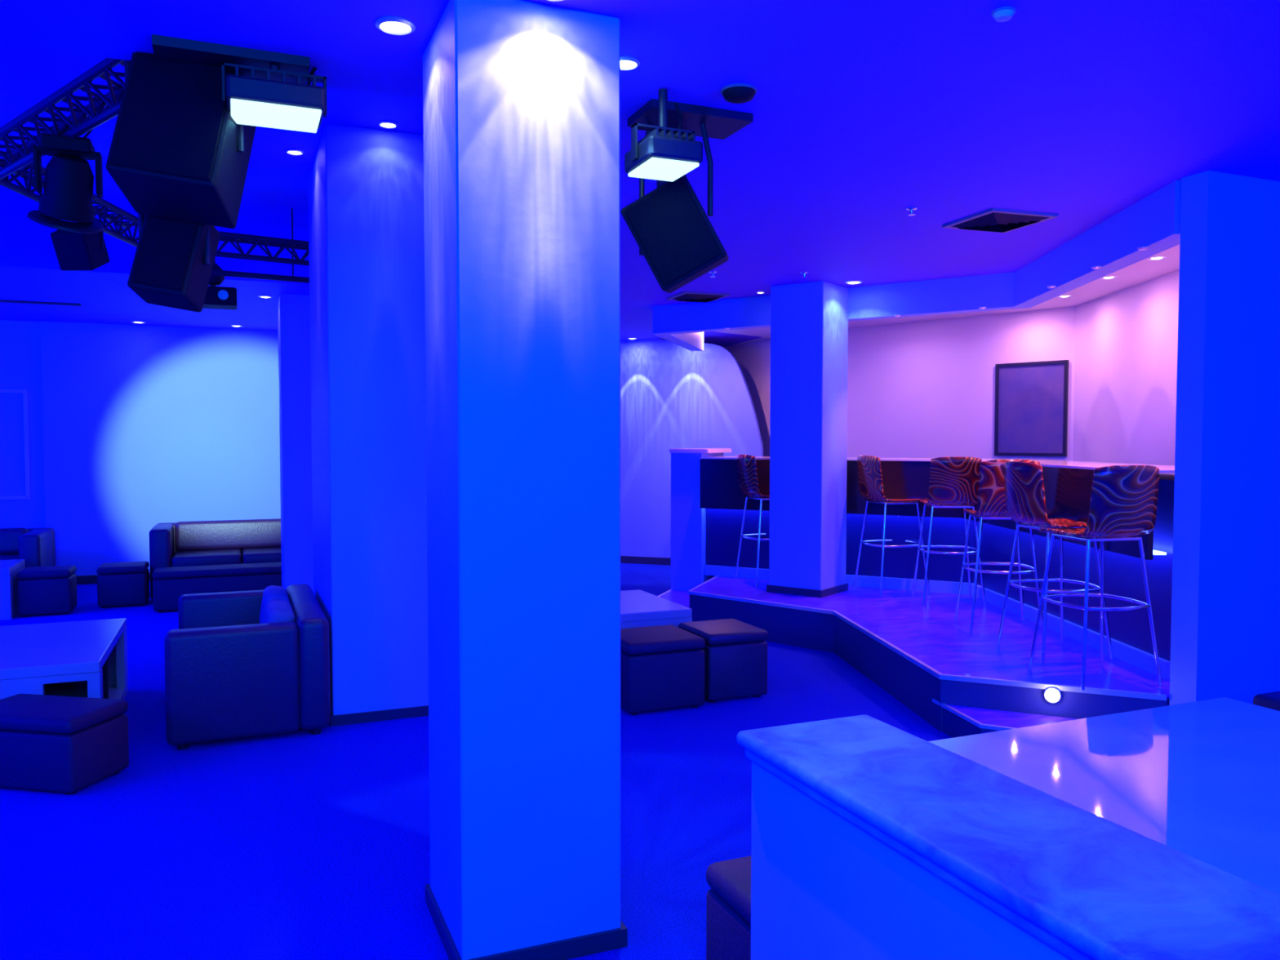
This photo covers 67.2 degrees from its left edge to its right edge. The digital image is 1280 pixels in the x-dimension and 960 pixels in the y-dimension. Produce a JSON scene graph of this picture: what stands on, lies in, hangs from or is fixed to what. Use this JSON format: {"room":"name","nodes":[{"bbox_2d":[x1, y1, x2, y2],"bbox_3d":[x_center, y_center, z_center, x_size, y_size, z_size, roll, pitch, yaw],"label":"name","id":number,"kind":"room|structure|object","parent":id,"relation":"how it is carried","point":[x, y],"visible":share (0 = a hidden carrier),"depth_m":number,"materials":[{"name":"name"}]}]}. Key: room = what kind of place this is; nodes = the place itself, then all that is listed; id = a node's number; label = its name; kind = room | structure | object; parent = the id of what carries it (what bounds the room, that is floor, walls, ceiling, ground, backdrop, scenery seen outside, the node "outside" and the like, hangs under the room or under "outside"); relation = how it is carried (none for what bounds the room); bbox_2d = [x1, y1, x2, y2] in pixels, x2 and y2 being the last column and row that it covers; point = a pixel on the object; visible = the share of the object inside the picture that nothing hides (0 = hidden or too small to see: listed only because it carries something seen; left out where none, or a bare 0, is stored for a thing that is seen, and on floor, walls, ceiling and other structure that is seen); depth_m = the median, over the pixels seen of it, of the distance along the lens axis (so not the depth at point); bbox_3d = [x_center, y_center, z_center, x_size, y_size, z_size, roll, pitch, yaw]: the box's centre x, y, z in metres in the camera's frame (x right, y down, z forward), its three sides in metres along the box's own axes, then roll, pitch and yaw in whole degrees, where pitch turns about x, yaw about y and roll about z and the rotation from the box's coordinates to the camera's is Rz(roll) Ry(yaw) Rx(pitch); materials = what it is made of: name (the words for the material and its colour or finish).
{"room":"entertainment venue","nodes":[
{"label":"entertainment venue","id":0,"kind":"room"},
{"bbox_2d":[0,320,45,528],"bbox_3d":[-7.779,-0.250,9.681,3.120,2.795,0.130,-1,3,-23],"label":"wall","id":1,"kind":"structure","parent":0,"point":[20,357],"depth_m":10.15,"materials":[{"name":"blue paint"}]},
{"bbox_2d":[0,389,30,499],"bbox_3d":[-6.834,-0.365,9.983,0.860,1.150,0.030,-1,3,-23],"label":"framed picture","id":2,"kind":"object","parent":1,"relation":"attached to","point":[15,484],"visible":1,"depth_m":10.10,"materials":[{"name":"grey"}]},
{"bbox_2d":[40,321,280,576],"bbox_3d":[-3.436,-0.324,11.475,6.280,2.795,0.170,-1,3,-23],"label":"wall","id":3,"kind":"structure","parent":0,"point":[144,427],"depth_m":10.56,"materials":[{"name":"blue paint"}]},
{"bbox_2d":[76,572,150,584],"bbox_3d":[-3.445,1.032,11.424,6.180,0.090,0.020,-1,3,-23],"label":"baseboard","id":4,"kind":"structure","parent":3,"relation":"attached to","point":[82,580],"depth_m":10.37,"materials":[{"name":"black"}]},
{"bbox_2d":[0,563,952,959],"bbox_3d":[-0.584,1.379,5.346,13.000,0.100,16.200,-1,3,-23],"label":"floor","id":5,"kind":"structure","parent":0,"point":[300,844],"depth_m":3.82,"materials":[{"name":"blue carpet"}]},
{"bbox_2d":[0,559,25,620],"bbox_3d":[-5.963,0.975,8.447,0.880,0.450,0.660,-1,3,-23],"label":"coffee table","id":6,"kind":"object","parent":5,"relation":"on","point":[9,569],"visible":0.86,"depth_m":8.33,"materials":[{"name":"grey paint"}]},
{"bbox_2d":[0,527,56,568],"bbox_3d":[-6.698,0.830,9.110,1.920,0.685,0.880,-1,3,-23],"label":"sofa","id":7,"kind":"object","parent":5,"relation":"on","point":[37,546],"visible":0.47,"depth_m":9.36,"materials":[{"name":"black leather"}]},
{"bbox_2d":[0,554,18,559],"bbox_3d":[-6.300,0.805,9.167,0.772,0.130,0.660,-1,3,-23],"label":"seat cushion","id":8,"kind":"object","parent":7,"relation":"on","point":[2,557],"depth_m":9.22,"materials":[{"name":"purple leather"}]},
{"bbox_2d":[0,527,28,554],"bbox_3d":[-6.760,0.613,9.249,1.536,0.263,0.163,-1,3,-23],"label":"cushion","id":9,"kind":"object","parent":7,"relation":"on","point":[9,537],"depth_m":9.43,"materials":[{"name":"purple leather"}]},
{"bbox_2d":[17,564,76,617],"bbox_3d":[-5.309,0.992,8.646,0.406,0.400,0.406,-1,3,-23],"label":"ottoman","id":10,"kind":"object","parent":5,"relation":"on","point":[51,589],"visible":1,"depth_m":8.48,"materials":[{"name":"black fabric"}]},
{"bbox_2d":[0,617,128,699],"bbox_3d":[-3.441,1.111,5.174,1.105,0.450,1.270,-1,3,-23],"label":"coffee table","id":11,"kind":"object","parent":5,"relation":"on","point":[88,659],"visible":0.72,"depth_m":5.07,"materials":[{"name":"grey paint"}]},
{"bbox_2d":[0,693,128,795],"bbox_3d":[-2.718,1.198,4.401,0.606,0.340,0.366,0,2,11],"label":"ottoman","id":12,"kind":"object","parent":5,"relation":"on","point":[67,744],"visible":1,"depth_m":4.23,"materials":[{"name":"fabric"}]},
{"bbox_2d":[96,560,149,608],"bbox_3d":[-4.867,0.983,9.091,0.406,0.380,0.406,-1,3,-23],"label":"ottoman","id":13,"kind":"object","parent":5,"relation":"on","point":[127,583],"visible":1,"depth_m":8.92,"materials":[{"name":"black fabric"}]},
{"bbox_2d":[149,518,281,599],"bbox_3d":[-3.775,0.774,9.973,2.260,0.724,0.860,-1,3,-23],"label":"sofa","id":14,"kind":"object","parent":5,"relation":"on","point":[220,542],"visible":0.34,"depth_m":9.73,"materials":[{"name":"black leather"}]},
{"bbox_2d":[171,548,241,567],"bbox_3d":[-4.321,0.785,9.637,0.625,0.130,0.640,-1,3,-23],"label":"seat cushion","id":15,"kind":"object","parent":14,"relation":"on","point":[180,557],"depth_m":9.41,"materials":[{"name":"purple leather"}]},
{"bbox_2d":[174,518,281,551],"bbox_3d":[-3.835,0.558,10.106,1.876,0.303,0.170,-1,3,-23],"label":"cushion","id":16,"kind":"object","parent":14,"relation":"on","point":[248,534],"depth_m":9.87,"materials":[{"name":"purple leather"}]},
{"bbox_2d":[242,546,281,564],"bbox_3d":[-3.737,0.775,9.881,0.625,0.130,0.640,-1,3,-23],"label":"seat cushion","id":17,"kind":"object","parent":14,"relation":"on","point":[250,554],"depth_m":9.58,"materials":[{"name":"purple leather"}]},
{"bbox_2d":[152,561,281,613],"bbox_3d":[-3.763,0.990,9.044,1.426,0.370,0.366,-1,3,-23],"label":"bench","id":18,"kind":"object","parent":5,"relation":"on","point":[169,584],"visible":0.58,"depth_m":8.80,"materials":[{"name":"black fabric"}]},
{"bbox_2d":[164,583,330,749],"bbox_3d":[-2.243,0.999,5.525,0.780,0.645,1.360,-1,3,-23],"label":"armchair","id":19,"kind":"object","parent":5,"relation":"on","point":[251,663],"visible":1,"depth_m":4.93,"materials":[{"name":"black leather"}]},
{"bbox_2d":[259,585,289,623],"bbox_3d":[-2.207,0.791,5.819,0.162,0.253,0.506,-1,3,-23],"label":"cushion","id":20,"kind":"object","parent":19,"relation":"on","point":[270,592],"depth_m":5.78,"materials":[{"name":"blue fabric"}]},
{"bbox_2d":[277,293,313,591],"bbox_3d":[-2.930,-0.204,8.583,0.528,2.795,0.528,-1,3,-23],"label":"column","id":21,"kind":"structure","parent":5,"relation":"on","point":[293,310],"depth_m":8.30,"materials":[{"name":"blue paint"}]},
{"bbox_2d":[307,122,428,726],"bbox_3d":[-1.675,-0.310,5.888,0.568,3.230,1.358,-1,3,-23],"label":"column","id":22,"kind":"structure","parent":5,"relation":"on","point":[366,185],"depth_m":5.28,"materials":[{"name":"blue paint"}]},
{"bbox_2d":[422,0,627,959],"bbox_3d":[-0.381,0.026,3.039,0.519,2.795,0.533,-1,3,-23],"label":"column","id":23,"kind":"structure","parent":5,"relation":"on","point":[522,99],"depth_m":2.81,"materials":[{"name":"blue paint"}]},
{"bbox_2d":[620,589,692,628],"bbox_3d":[-0.361,1.054,6.418,1.150,0.460,0.870,-1,3,-23],"label":"coffee table","id":24,"kind":"object","parent":5,"relation":"on","point":[639,608],"visible":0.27,"depth_m":6.21,"materials":[{"name":"grey paint"}]},
{"bbox_2d":[620,624,705,715],"bbox_3d":[0.071,1.110,5.685,0.486,0.410,0.466,-1,3,-23],"label":"ottoman","id":25,"kind":"object","parent":5,"relation":"on","point":[663,667],"visible":0.73,"depth_m":5.48,"materials":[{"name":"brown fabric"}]},
{"bbox_2d":[657,589,689,608],"bbox_3d":[0.398,1.114,8.680,0.452,0.153,1.382,1,3,19],"label":"step","id":26,"kind":"structure","parent":5,"relation":"on","point":[682,597],"depth_m":8.59,"materials":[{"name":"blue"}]},
{"bbox_2d":[669,448,731,591],"bbox_3d":[0.574,0.437,9.110,0.390,1.470,0.550,1,3,29],"label":"bar counter end","id":27,"kind":"object","parent":5,"relation":"on","point":[688,520],"visible":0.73,"depth_m":8.91,"materials":[{"name":"blue paint"}]},
{"bbox_2d":[678,618,768,702],"bbox_3d":[0.504,1.100,5.920,0.406,0.410,0.446,-1,3,-23],"label":"ottoman","id":28,"kind":"object","parent":5,"relation":"on","point":[735,651],"visible":0.86,"depth_m":5.72,"materials":[{"name":"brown leather"}]},
{"bbox_2d":[706,855,751,959],"bbox_3d":[0.454,1.241,2.520,0.446,0.410,0.406,-1,3,-23],"label":"ottoman","id":29,"kind":"object","parent":5,"relation":"on","point":[728,900],"visible":0.29,"depth_m":2.51,"materials":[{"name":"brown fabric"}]},
{"bbox_2d":[688,575,1169,731],"bbox_3d":[2.299,1.054,8.271,3.774,0.308,6.808,-1,3,-23],"label":"raised platform","id":30,"kind":"object","parent":5,"relation":"on","point":[917,653],"visible":0.55,"depth_m":5.97,"materials":[{"name":"blue"}]},
{"bbox_2d":[734,454,769,586],"bbox_3d":[1.107,0.335,8.399,0.500,1.118,0.468,-1,2,-18],"label":"bar stool","id":31,"kind":"object","parent":30,"relation":"on","point":[746,464],"visible":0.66,"depth_m":8.25,"materials":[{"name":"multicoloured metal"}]},
{"bbox_2d":[766,280,848,597],"bbox_3d":[1.384,-0.329,7.909,0.498,2.490,0.488,2,3,37],"label":"column","id":32,"kind":"structure","parent":30,"relation":"on","point":[808,398],"depth_m":7.73,"materials":[{"name":"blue paint"}]},
{"bbox_2d":[853,455,930,597],"bbox_3d":[2.038,0.357,7.857,0.500,1.118,0.468,-1,2,-15],"label":"bar stool","id":33,"kind":"object","parent":30,"relation":"on","point":[868,467],"visible":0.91,"depth_m":7.72,"materials":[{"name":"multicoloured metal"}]},
{"bbox_2d":[699,456,1174,679],"bbox_3d":[2.442,0.395,7.383,2.001,1.088,4.974,-1,3,-29],"label":"bar counter","id":34,"kind":"object","parent":30,"relation":"on","point":[1068,485],"depth_m":7.49,"materials":[{"name":"blue"}]},
{"bbox_2d":[699,456,1174,472],"bbox_3d":[2.442,-0.142,7.361,2.001,0.013,4.974,-1,3,-29],"label":"countertop","id":35,"kind":"structure","parent":34,"relation":"on","point":[1046,463],"depth_m":6.49,"materials":[{"name":"white"}]},
{"bbox_2d":[911,456,986,606],"bbox_3d":[2.371,0.377,7.394,0.468,1.118,0.500,0,2,5],"label":"bar stool","id":36,"kind":"object","parent":30,"relation":"on","point":[953,482],"visible":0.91,"depth_m":7.19,"materials":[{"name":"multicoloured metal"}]},
{"bbox_2d":[954,459,1043,635],"bbox_3d":[2.367,0.420,6.342,0.468,1.118,0.500,0,2,5],"label":"bar stool","id":37,"kind":"object","parent":30,"relation":"on","point":[991,500],"visible":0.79,"depth_m":6.17,"materials":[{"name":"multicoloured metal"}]},
{"bbox_2d":[1043,686,1061,702],"bbox_3d":[2.088,1.090,4.880,0.084,0.084,0.026,1,3,25],"label":"step light","id":38,"kind":"object","parent":30,"relation":"attached to","point":[1051,694],"visible":1,"depth_m":4.87,"materials":[{"name":"silver metal"}]},
{"bbox_2d":[996,461,1113,664],"bbox_3d":[2.386,0.452,5.578,0.500,1.118,0.468,0,2,-11],"label":"bar stool","id":39,"kind":"object","parent":30,"relation":"on","point":[1024,493],"visible":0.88,"depth_m":5.49,"materials":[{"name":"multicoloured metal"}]},
{"bbox_2d":[1027,465,1162,689],"bbox_3d":[2.377,0.475,5.012,0.468,1.118,0.500,-1,2,-13],"label":"bar stool","id":40,"kind":"object","parent":30,"relation":"on","point":[1123,503],"visible":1,"depth_m":4.82,"materials":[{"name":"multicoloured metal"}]},
{"bbox_2d":[932,697,1075,737],"bbox_3d":[2.079,1.278,4.729,1.351,0.153,0.382,1,3,30],"label":"step","id":41,"kind":"structure","parent":5,"relation":"on","point":[958,721],"depth_m":4.89,"materials":[{"name":"blue"}]},
{"bbox_2d":[928,697,1279,894],"bbox_3d":[1.629,1.122,1.906,1.580,0.700,2.170,-1,3,-23],"label":"dining table","id":42,"kind":"object","parent":5,"relation":"on","point":[1200,780],"visible":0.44,"depth_m":2.49,"materials":[{"name":"white glass"}]},
{"bbox_2d":[1253,690,1279,711],"bbox_3d":[2.983,1.157,4.063,0.506,0.450,0.506,-1,3,-23],"label":"ottoman","id":43,"kind":"object","parent":5,"relation":"on","point":[1271,700],"visible":0.26,"depth_m":4.14,"materials":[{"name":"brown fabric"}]},
{"bbox_2d":[0,0,1279,346],"bbox_3d":[-0.584,-1.727,5.216,13.000,0.543,16.200,-1,3,-23],"label":"ceiling","id":44,"kind":"structure","parent":0,"point":[864,113],"depth_m":3.89,"materials":[{"name":"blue paint"}]},
{"bbox_2d":[0,299,81,306],"bbox_3d":[-5.966,-1.593,8.502,1.800,0.012,0.100,-1,3,-23],"label":"ceiling vent","id":45,"kind":"object","parent":44,"relation":"in","point":[1,300],"visible":1,"depth_m":8.70,"materials":[{"name":"black metal"}]},
{"bbox_2d":[131,320,146,323],"bbox_3d":[-5.277,-1.660,10.144,0.143,0.016,0.143,-1,3,-23],"label":"recessed light","id":46,"kind":"object","parent":44,"relation":"in","point":[134,322],"visible":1,"depth_m":10.11,"materials":[{"name":"silver metal"}]},
{"bbox_2d":[0,57,309,266],"bbox_3d":[-2.594,-1.661,5.018,1.254,0.458,3.529,0,2,-10],"label":"lighting truss","id":47,"kind":"object","parent":44,"relation":"hanging from","point":[21,157],"visible":0.59,"depth_m":4.22,"materials":[{"name":"grey metal"}]},
{"bbox_2d":[26,116,104,233],"bbox_3d":[-2.390,-1.267,4.006,0.280,0.500,0.288,-1,3,-23],"label":"light","id":48,"kind":"object","parent":47,"relation":"hanging from","point":[68,183],"visible":0.98,"depth_m":3.92,"materials":[{"name":"black paint"}]},
{"bbox_2d":[39,195,110,271],"bbox_3d":[-2.992,-1.292,5.073,0.293,0.388,0.238,0,2,2],"label":"loudspeaker","id":49,"kind":"object","parent":47,"relation":"hanging from","point":[74,251],"visible":0.71,"depth_m":5.01,"materials":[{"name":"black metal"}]},
{"bbox_2d":[105,52,256,228],"bbox_3d":[-1.519,-1.341,3.215,0.390,0.948,0.408,0,2,-9],"label":"loudspeaker","id":50,"kind":"object","parent":44,"relation":"hanging from","point":[176,152],"visible":0.77,"depth_m":3.08,"materials":[{"name":"black paint"}]},
{"bbox_2d":[109,52,233,181],"bbox_3d":[-1.491,-1.161,3.075,0.349,0.425,0.107,0,2,-9],"label":"grille","id":51,"kind":"object","parent":50,"relation":"attached to","point":[173,123],"depth_m":3.07,"materials":[{"name":"black"}]},
{"bbox_2d":[127,213,220,311],"bbox_3d":[-1.642,-1.016,3.394,0.250,0.832,0.245,0,2,-5],"label":"loudspeaker","id":52,"kind":"object","parent":50,"relation":"hanging from","point":[173,261],"visible":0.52,"depth_m":3.32,"materials":[{"name":"black paint"}]},
{"bbox_2d":[130,215,198,290],"bbox_3d":[-1.632,-0.797,3.316,0.213,0.298,0.069,0,2,-5],"label":"grille","id":53,"kind":"object","parent":52,"relation":"attached to","point":[166,258],"depth_m":3.31,"materials":[{"name":"black metal"}]},
{"bbox_2d":[202,257,236,310],"bbox_3d":[-3.078,-1.609,6.936,0.320,0.720,0.275,-1,3,-23],"label":"projector","id":54,"kind":"object","parent":44,"relation":"hanging from","point":[216,297],"visible":0.55,"depth_m":6.88,"materials":[{"name":"black paint"}]},
{"bbox_2d":[230,324,242,326],"bbox_3d":[-4.381,-1.673,10.464,0.130,0.016,0.130,-1,3,-23],"label":"recessed light","id":55,"kind":"object","parent":44,"relation":"in","point":[233,325],"visible":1,"depth_m":10.43,"materials":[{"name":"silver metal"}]},
{"bbox_2d":[151,34,326,133],"bbox_3d":[-1.287,-1.293,3.122,0.514,0.225,0.272,-1,3,-23],"label":"light","id":56,"kind":"object","parent":44,"relation":"attached to","point":[271,91],"visible":0.92,"depth_m":3.08,"materials":[{"name":"black metal"}]},
{"bbox_2d":[210,208,309,283],"bbox_3d":[-2.632,-1.705,6.940,1.061,0.529,0.046,-1,3,-31],"label":"ceiling bar","id":57,"kind":"object","parent":44,"relation":"hanging from","point":[218,273],"visible":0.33,"depth_m":6.90,"materials":[{"name":"grey metal"}]},
{"bbox_2d":[257,294,272,297],"bbox_3d":[-3.243,-1.585,8.341,0.117,0.016,0.117,-1,3,-23],"label":"recessed light","id":58,"kind":"object","parent":44,"relation":"in","point":[260,295],"visible":1,"depth_m":8.32,"materials":[{"name":"silver metal"}]},
{"bbox_2d":[285,148,304,155],"bbox_3d":[-2.010,-1.907,5.611,0.104,0.016,0.104,-1,3,-23],"label":"recessed light","id":59,"kind":"object","parent":44,"relation":"in","point":[291,151],"visible":1,"depth_m":5.59,"materials":[{"name":"silver metal"}]},
{"bbox_2d":[377,120,398,128],"bbox_3d":[-1.339,-1.886,5.122,0.104,0.016,0.104,-1,3,-23],"label":"recessed light","id":60,"kind":"object","parent":44,"relation":"in","point":[385,123],"visible":1,"depth_m":5.10,"materials":[{"name":"silver metal"}]},
{"bbox_2d":[375,16,415,35],"bbox_3d":[-0.733,-1.358,2.891,0.117,0.016,0.117,-1,3,-23],"label":"recessed light","id":61,"kind":"object","parent":44,"relation":"in","point":[395,25],"visible":1,"depth_m":2.88,"materials":[{"name":"silver metal"}]},
{"bbox_2d":[620,55,639,70],"bbox_3d":[-0.051,-1.370,3.176,0.104,0.016,0.104,-1,3,-23],"label":"recessed light","id":62,"kind":"object","parent":44,"relation":"in","point":[627,63],"visible":0.69,"depth_m":3.16,"materials":[{"name":"silver metal"}]},
{"bbox_2d":[626,337,637,339],"bbox_3d":[-0.094,-1.727,11.768,0.130,0.016,0.130,-1,3,-23],"label":"recessed light","id":63,"kind":"object","parent":44,"relation":"in","point":[629,338],"visible":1,"depth_m":11.72,"materials":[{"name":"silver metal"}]},
{"bbox_2d":[620,123,728,293],"bbox_3d":[0.141,-1.065,3.762,0.402,0.675,0.311,0,2,7],"label":"loudspeaker","id":64,"kind":"object","parent":44,"relation":"hanging from","point":[670,227],"visible":0.88,"depth_m":3.64,"materials":[{"name":"black paint"}]},
{"bbox_2d":[624,177,721,285],"bbox_3d":[0.125,-0.935,3.639,0.366,0.394,0.049,0,2,10],"label":"grille","id":65,"kind":"object","parent":64,"relation":"attached to","point":[669,224],"depth_m":3.64,"materials":[{"name":"black metal"}]},
{"bbox_2d":[624,88,752,181],"bbox_3d":[0.181,-1.247,3.581,0.544,0.295,0.482,-1,3,-23],"label":"light","id":66,"kind":"object","parent":44,"relation":"hanging from","point":[668,154],"visible":1,"depth_m":3.42,"materials":[{"name":"black metal"}]},
{"bbox_2d":[666,291,729,302],"bbox_3d":[0.500,-1.577,8.335,0.420,0.032,0.420,-1,3,-19],"label":"ceiling vent","id":67,"kind":"object","parent":44,"relation":"in","point":[691,296],"visible":1,"depth_m":8.23,"materials":[{"name":"grey metal"}]},
{"bbox_2d":[708,271,716,277],"bbox_3d":[0.541,-1.525,7.150,0.060,0.036,0.060,-1,3,-23],"label":"sprinkler head","id":68,"kind":"object","parent":44,"relation":"attached to","point":[713,273],"visible":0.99,"depth_m":7.14},
{"bbox_2d":[720,83,757,103],"bbox_3d":[0.352,-1.369,3.432,0.132,0.040,0.132,-1,3,-23],"label":"smoke detector","id":69,"kind":"object","parent":44,"relation":"attached to","point":[738,93],"visible":1,"depth_m":3.40,"materials":[{"name":"black paint"}]},
{"bbox_2d":[755,290,764,293],"bbox_3d":[1.012,-1.575,8.094,0.078,0.016,0.078,-1,3,-23],"label":"recessed light","id":70,"kind":"object","parent":44,"relation":"in","point":[757,291],"visible":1,"depth_m":8.07,"materials":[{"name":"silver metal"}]},
{"bbox_2d":[800,271,808,277],"bbox_3d":[1.224,-1.526,7.175,0.060,0.036,0.060,-1,3,-23],"label":"sprinkler head","id":71,"kind":"object","parent":44,"relation":"attached to","point":[802,273],"visible":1,"depth_m":7.17},
{"bbox_2d":[844,280,862,284],"bbox_3d":[1.682,-1.553,7.583,0.143,0.016,0.143,-1,3,-23],"label":"recessed light","id":72,"kind":"object","parent":44,"relation":"in","point":[851,282],"visible":1,"depth_m":7.55,"materials":[{"name":"silver metal"}]},
{"bbox_2d":[906,206,917,215],"bbox_3d":[1.461,-1.444,5.184,0.060,0.036,0.060,-1,3,-23],"label":"sprinkler head","id":73,"kind":"object","parent":44,"relation":"attached to","point":[911,209],"visible":1,"depth_m":5.17},
{"bbox_2d":[653,180,1181,351],"bbox_3d":[1.765,-1.445,7.740,1.642,0.265,6.423,-1,3,-29],"label":"beam","id":74,"kind":"structure","parent":44,"relation":"attached to","point":[1153,222],"depth_m":7.23,"materials":[{"name":"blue paint"}]},
{"bbox_2d":[1091,266,1101,269],"bbox_3d":[2.608,-1.214,5.511,0.052,0.012,0.052,-1,3,-23],"label":"spotlight","id":75,"kind":"object","parent":74,"relation":"attached to","point":[1092,267],"visible":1,"depth_m":5.50,"materials":[{"name":"silver metal"}]},
{"bbox_2d":[1137,246,1148,250],"bbox_3d":[2.588,-1.191,4.962,0.052,0.012,0.052,-1,3,-23],"label":"spotlight","id":76,"kind":"object","parent":74,"relation":"attached to","point":[1140,248],"visible":1,"depth_m":4.95,"materials":[{"name":"silver metal"}]},
{"bbox_2d":[942,208,1058,232],"bbox_3d":[2.031,-1.457,5.455,0.440,0.032,0.440,-1,3,-19],"label":"ceiling vent","id":77,"kind":"object","parent":44,"relation":"in","point":[992,220],"visible":1,"depth_m":5.38,"materials":[{"name":"grey metal"}]},
{"bbox_2d":[991,6,1016,22],"bbox_3d":[1.058,-1.351,2.806,0.068,0.024,0.068,-1,3,-23],"label":"smoke detector","id":78,"kind":"object","parent":44,"relation":"attached to","point":[1003,14],"visible":1,"depth_m":2.79,"materials":[{"name":"white plastic"}]},
{"bbox_2d":[1057,294,1072,297],"bbox_3d":[3.658,-1.583,8.300,0.130,0.016,0.130,-1,3,-23],"label":"recessed light","id":79,"kind":"object","parent":44,"relation":"in","point":[1067,295],"visible":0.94,"depth_m":8.28,"materials":[{"name":"silver metal"}]},
{"bbox_2d":[1100,275,1117,279],"bbox_3d":[3.570,-1.543,7.343,0.130,0.016,0.130,-1,3,-23],"label":"recessed light","id":80,"kind":"object","parent":44,"relation":"in","point":[1107,277],"visible":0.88,"depth_m":7.33,"materials":[{"name":"silver metal"}]},
{"bbox_2d":[1146,256,1166,260],"bbox_3d":[3.518,-1.511,6.563,0.130,0.016,0.130,-1,3,-23],"label":"recessed light","id":81,"kind":"object","parent":44,"relation":"in","point":[1155,258],"visible":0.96,"depth_m":6.54,"materials":[{"name":"silver metal"}]},
{"bbox_2d":[620,338,763,557],"bbox_3d":[0.395,-0.343,11.933,2.284,2.795,0.100,1,3,20],"label":"wall","id":82,"kind":"structure","parent":0,"point":[673,395],"depth_m":11.91,"materials":[{"name":"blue paint"}]},
{"bbox_2d":[620,555,671,565],"bbox_3d":[0.366,1.010,11.939,2.264,0.090,0.015,1,3,20],"label":"baseboard","id":83,"kind":"structure","parent":82,"relation":"attached to","point":[624,559],"depth_m":12.04,"materials":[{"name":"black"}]},
{"bbox_2d":[723,269,1179,474],"bbox_3d":[3.039,-0.250,9.681,1.581,2.795,9.079,-1,3,-23],"label":"wall","id":84,"kind":"structure","parent":0,"point":[925,388],"depth_m":9.47,"materials":[{"name":"white paint"}]},
{"bbox_2d":[994,360,1068,456],"bbox_3d":[3.749,-0.680,9.258,0.030,0.900,0.700,-2,3,-44],"label":"framed picture","id":85,"kind":"object","parent":84,"relation":"attached to","point":[1031,412],"visible":1,"depth_m":9.25,"materials":[{"name":"black wood"}]},
{"bbox_2d":[736,715,1279,959],"bbox_3d":[0.967,1.065,0.815,0.354,0.905,3.075,-1,3,-23],"label":"wall","id":86,"kind":"structure","parent":0,"point":[872,838],"depth_m":1.64,"materials":[{"name":"blue paint"}]},
{"bbox_2d":[1168,170,1279,705],"bbox_3d":[3.771,-0.058,5.070,2.530,2.795,0.140,-1,3,-23],"label":"column","id":87,"kind":"structure","parent":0,"point":[1225,631],"depth_m":4.60,"materials":[{"name":"blue paint"}]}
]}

